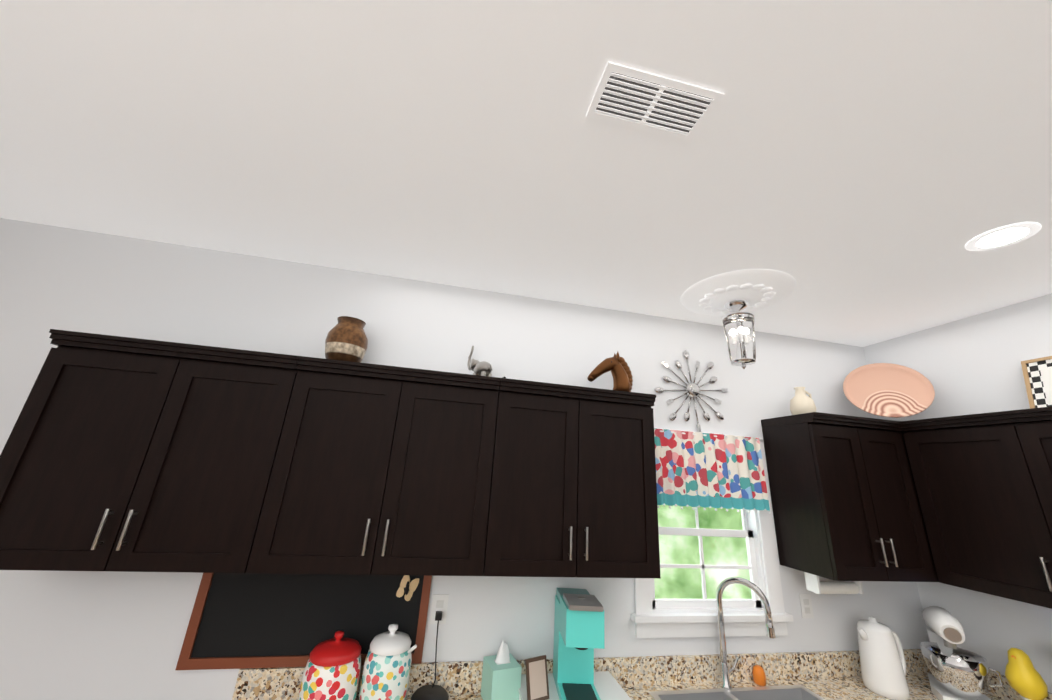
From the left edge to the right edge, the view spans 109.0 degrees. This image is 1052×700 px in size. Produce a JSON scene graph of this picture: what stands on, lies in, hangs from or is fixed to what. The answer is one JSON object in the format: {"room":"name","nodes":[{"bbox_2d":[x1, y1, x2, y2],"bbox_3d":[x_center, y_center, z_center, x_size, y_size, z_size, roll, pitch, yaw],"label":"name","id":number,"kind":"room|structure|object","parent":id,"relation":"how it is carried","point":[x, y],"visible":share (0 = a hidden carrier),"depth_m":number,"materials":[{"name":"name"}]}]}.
{"room":"kitchen","nodes":[
{"label":"kitchen","id":0,"kind":"room"},
{"bbox_2d":[0,218,929,699],"bbox_3d":[-0.766,0.952,1.734,6.520,2.813,0.120,7,-18,-10],"label":"wall","id":1,"kind":"structure","parent":0,"point":[92,634],"depth_m":1.86,"materials":[{"name":"white paint"}]},
{"bbox_2d":[0,329,298,572],"bbox_3d":[-1.403,0.402,1.502,0.838,0.795,0.362,7,-18,-10],"label":"upper cabinet","id":2,"kind":"object","parent":1,"relation":"attached to","point":[123,454],"visible":1,"depth_m":1.36,"materials":[{"name":"brown wood"}]},
{"bbox_2d":[175,573,431,669],"bbox_3d":[-0.882,1.106,1.578,0.915,0.366,0.041,7,-18,-10],"label":"chalkboard sign","id":3,"kind":"object","parent":1,"relation":"attached to","point":[251,620],"visible":0.73,"depth_m":1.56,"materials":[{"name":"black wood"}]},
{"bbox_2d":[246,356,500,575],"bbox_3d":[-0.583,0.503,1.652,0.838,0.795,0.362,7,-18,-10],"label":"upper cabinet","id":4,"kind":"object","parent":1,"relation":"attached to","point":[377,469],"visible":1,"depth_m":1.51,"materials":[{"name":"brown wood"}]},
{"bbox_2d":[325,316,367,362],"bbox_3d":[-0.856,-0.021,1.790,0.184,0.250,0.184,7,-18,-10],"label":"vase","id":5,"kind":"object","parent":4,"relation":"on","point":[346,339],"visible":0.83,"depth_m":1.73,"materials":[{"name":"brown ceramic"}]},
{"bbox_2d":[467,346,505,377],"bbox_3d":[-0.198,0.062,1.874,0.178,0.224,0.259,7,-18,-10],"label":"elephant figurine","id":6,"kind":"object","parent":4,"relation":"on","point":[479,368],"visible":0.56,"depth_m":1.86,"materials":[{"name":"grey metal"}]},
{"bbox_2d":[430,594,448,623],"bbox_3d":[-0.386,1.157,1.671,0.070,0.114,0.034,7,-18,-10],"label":"electrical outlet","id":7,"kind":"object","parent":1,"relation":"attached to","point":[439,607],"visible":1,"depth_m":1.68,"materials":[{"name":"white plastic"}]},
{"bbox_2d":[483,378,660,578],"bbox_3d":[0.199,0.600,1.796,0.760,0.795,0.362,7,-18,-10],"label":"upper cabinet","id":8,"kind":"object","parent":1,"relation":"attached to","point":[573,489],"visible":0.98,"depth_m":1.65,"materials":[{"name":"brown wood"}]},
{"bbox_2d":[587,351,632,391],"bbox_3d":[0.453,0.130,2.013,0.260,0.259,0.114,7,-18,-10],"label":"bust","id":9,"kind":"object","parent":8,"relation":"on","point":[617,366],"visible":0.92,"depth_m":1.99,"materials":[{"name":"brown wood"}]},
{"bbox_2d":[655,350,727,431],"bbox_3d":[1.005,0.239,2.262,0.500,0.500,0.031,7,-18,-10],"label":"art","id":10,"kind":"object","parent":1,"relation":"attached to","point":[692,390],"visible":1,"depth_m":2.25,"materials":[{"name":"silver metal"}]},
{"bbox_2d":[631,428,793,637],"bbox_3d":[0.968,0.972,2.085,0.892,1.008,0.160,7,-18,-10],"label":"window unit","id":11,"kind":"structure","parent":1,"relation":"in","point":[703,553],"depth_m":2.02,"materials":[{"name":"white wood"}]},
{"bbox_2d":[654,428,771,513],"bbox_3d":[1.005,0.671,2.090,0.812,0.414,0.043,7,-18,-10],"label":"valance curtain","id":12,"kind":"object","parent":11,"relation":"attached to","point":[704,470],"visible":0.94,"depth_m":2.10,"materials":[{"name":"multicoloured fabric"}]},
{"bbox_2d":[799,594,813,617],"bbox_3d":[1.521,1.388,2.036,0.070,0.114,0.007,7,-18,-10],"label":"electrical outlet","id":13,"kind":"object","parent":1,"relation":"attached to","point":[806,606],"visible":1,"depth_m":2.03,"materials":[{"name":"white plastic"}]},
{"bbox_2d":[761,412,938,581],"bbox_3d":[1.917,0.812,2.111,0.930,0.795,0.362,7,-18,-10],"label":"upper cabinet","id":14,"kind":"object","parent":1,"relation":"attached to","point":[846,506],"visible":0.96,"depth_m":1.97,"materials":[{"name":"brown wood"}]},
{"bbox_2d":[790,387,815,414],"bbox_3d":[1.652,0.319,2.241,0.140,0.189,0.129,7,-18,-10],"label":"jug","id":15,"kind":"object","parent":14,"relation":"on","point":[801,402],"visible":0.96,"depth_m":2.21,"materials":[{"name":"beige ceramic"}]},
{"bbox_2d":[804,572,863,593],"bbox_3d":[1.588,1.203,1.937,0.272,0.093,0.070,7,-18,-10],"label":"paper towel holder","id":16,"kind":"object","parent":14,"relation":"attached to","point":[814,584],"visible":0.85,"depth_m":1.91,"materials":[{"name":"white"}]},
{"bbox_2d":[843,363,934,417],"bbox_3d":[2.178,0.236,2.271,0.309,0.368,0.309,7,-18,-10],"label":"decor","id":17,"kind":"object","parent":14,"relation":"on","point":[888,390],"visible":1,"depth_m":2.28,"materials":[{"name":"pink ceramic"}]},
{"bbox_2d":[0,0,1051,346],"bbox_3d":[-0.036,-1.320,-0.718,6.520,0.080,6.320,7,-18,-10],"label":"ceiling","id":18,"kind":"structure","parent":0,"point":[862,172],"depth_m":1.20,"materials":[{"name":"white paint"}]},
{"bbox_2d":[586,61,724,141],"bbox_3d":[0.351,-0.676,1.041,0.330,0.009,0.155,7,-18,-10],"label":"ceiling vent","id":19,"kind":"object","parent":18,"relation":"in","point":[626,96],"visible":1,"depth_m":1.03,"materials":[{"name":"white metal"}]},
{"bbox_2d":[681,269,795,368],"bbox_3d":[1.130,-0.101,1.988,0.550,0.424,0.550,7,-18,-10],"label":"pendant lantern","id":20,"kind":"object","parent":18,"relation":"hanging from","point":[736,298],"visible":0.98,"depth_m":1.94,"materials":[{"name":"white"}]},
{"bbox_2d":[965,222,1041,250],"bbox_3d":[1.870,-0.441,1.477,0.190,0.003,0.190,7,-18,-10],"label":"recessed light","id":21,"kind":"object","parent":18,"relation":"in","point":[997,237],"visible":1,"depth_m":1.47,"materials":[{"name":"white plastic"}]},
{"bbox_2d":[863,293,1051,692],"bbox_3d":[3.013,0.422,-0.646,0.120,2.813,6.200,7,-18,-10],"label":"wall","id":22,"kind":"structure","parent":0,"point":[968,365],"depth_m":2.00,"materials":[{"name":"white paint"}]},
{"bbox_2d":[895,407,1051,608],"bbox_3d":[2.284,0.724,1.766,0.361,0.795,1.207,7,-18,-10],"label":"upper cabinet","id":23,"kind":"object","parent":22,"relation":"attached to","point":[983,482],"visible":0.92,"depth_m":1.74,"materials":[{"name":"brown wood"}]},
{"bbox_2d":[1021,356,1051,408],"bbox_3d":[2.496,0.121,1.612,0.079,0.283,0.470,7,-18,-10],"label":"sign","id":24,"kind":"object","parent":23,"relation":"on","point":[1037,373],"visible":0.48,"depth_m":1.80,"materials":[{"name":"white wood"}]},
{"bbox_3d":[-0.211,1.417,-1.605,6.520,0.060,6.320,7,-18,-10],"label":"floor","id":25,"kind":"structure","parent":0,"visible":0},
{"bbox_3d":[-0.568,1.512,0.274,0.640,0.874,1.118,7,-18,-10],"label":"base cabinet","id":26,"kind":"object","parent":25,"relation":"on","visible":0},
{"bbox_2d":[232,649,938,699],"bbox_3d":[0.643,1.443,1.475,3.497,0.141,0.657,7,-18,-10],"label":"countertop","id":27,"kind":"structure","parent":26,"relation":"on","point":[831,675],"depth_m":1.78,"materials":[{"name":"stone"}]},
{"bbox_2d":[298,630,361,699],"bbox_3d":[-0.743,1.236,1.442,0.204,0.266,0.204,7,-18,-10],"label":"canister","id":28,"kind":"object","parent":27,"relation":"on","point":[332,670],"visible":1,"depth_m":1.39,"materials":[{"name":"red"}]},
{"bbox_2d":[359,623,416,699],"bbox_3d":[-0.542,1.255,1.491,0.195,0.284,0.180,7,-18,-10],"label":"canister","id":29,"kind":"object","parent":27,"relation":"on","point":[386,669],"visible":1,"depth_m":1.44,"materials":[{"name":"white"}]},
{"bbox_2d":[411,685,448,699],"bbox_3d":[-0.385,1.397,1.503,0.150,0.040,0.150,7,-18,-10],"label":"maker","id":30,"kind":"object","parent":27,"relation":"on","point":[429,692],"visible":0.94,"depth_m":1.51,"materials":[{"name":"black plastic"}]},
{"bbox_2d":[432,620,438,687],"bbox_3d":[-0.380,1.285,1.593,0.020,0.230,0.035,7,-18,-10],"label":"cord","id":31,"kind":"object","parent":30,"relation":"attached to","point":[436,653],"visible":0.96,"depth_m":1.60,"materials":[{"name":"black plastic"}]},
{"bbox_2d":[481,640,521,699],"bbox_3d":[-0.103,1.351,1.588,0.126,0.214,0.126,11,-19,-22],"label":"tissue box","id":32,"kind":"object","parent":27,"relation":"on","point":[501,674],"visible":0.98,"depth_m":1.54,"materials":[{"name":"teal cardboard"}]},
{"bbox_2d":[518,671,631,699],"bbox_3d":[0.196,1.426,1.514,0.443,0.062,0.343,7,-18,-10],"label":"stand","id":33,"kind":"object","parent":27,"relation":"on","point":[607,686],"visible":0.45,"depth_m":1.57,"materials":[{"name":"white"}]},
{"bbox_2d":[525,655,548,699],"bbox_3d":[0.044,1.303,1.488,0.096,0.133,0.042,14,-21,-29],"label":"photo frame","id":34,"kind":"object","parent":33,"relation":"on","point":[537,679],"visible":1,"depth_m":1.48,"materials":[{"name":"brown wood"}]},
{"bbox_2d":[553,588,604,699],"bbox_3d":[0.216,1.223,1.574,0.151,0.362,0.318,5,-18,-3],"label":"coffee maker","id":35,"kind":"object","parent":33,"relation":"on","point":[579,627],"visible":1,"depth_m":1.52,"materials":[{"name":"teal plastic"},{"name":"black plastic"}]},
{"bbox_2d":[648,576,824,699],"bbox_3d":[0.997,1.390,1.610,0.811,0.670,0.489,7,-18,-10],"label":"sink","id":36,"kind":"object","parent":27,"relation":"in","point":[726,691],"visible":1,"depth_m":1.76,"materials":[{"name":"silver metal"}]},
{"bbox_2d":[715,576,775,690],"bbox_3d":[1.033,1.347,1.780,0.175,0.479,0.211,7,-18,-10],"label":"faucet","id":37,"kind":"object","parent":27,"relation":"on","point":[725,685],"depth_m":1.79,"materials":[{"name":"silver metal"}]},
{"bbox_2d":[752,665,765,685],"bbox_3d":[1.139,1.587,1.835,0.056,0.070,0.056,7,-18,-10],"label":"sponge holder","id":38,"kind":"object","parent":27,"relation":"on","point":[759,676],"visible":0.98,"depth_m":1.82,"materials":[{"name":"orange"}]},
{"bbox_2d":[1005,648,1047,699],"bbox_3d":[2.196,1.478,1.644,0.116,0.288,0.116,7,-18,-10],"label":"figurine","id":39,"kind":"object","parent":27,"relation":"on","point":[1025,680],"visible":1,"depth_m":1.64,"materials":[{"name":"yellow"}]},
{"bbox_2d":[904,653,1051,699],"bbox_3d":[2.031,1.619,1.745,0.647,0.141,0.390,7,-18,-10],"label":"countertop","id":40,"kind":"structure","parent":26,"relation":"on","point":[917,669],"depth_m":1.91,"materials":[{"name":"stone"}]},
{"bbox_2d":[857,616,909,699],"bbox_3d":[1.778,1.513,1.872,0.245,0.312,0.170,7,-18,-10],"label":"kettle","id":41,"kind":"object","parent":40,"relation":"on","point":[882,664],"visible":1,"depth_m":1.82,"materials":[{"name":"white ceramic"}]},
{"bbox_2d":[919,606,1003,699],"bbox_3d":[2.094,1.494,1.857,0.311,0.377,0.311,7,-18,-10],"label":"stand mixer","id":42,"kind":"object","parent":40,"relation":"on","point":[958,673],"visible":1,"depth_m":1.78,"materials":[{"name":"white painted metal"},{"name":"chrome"}]}
]}

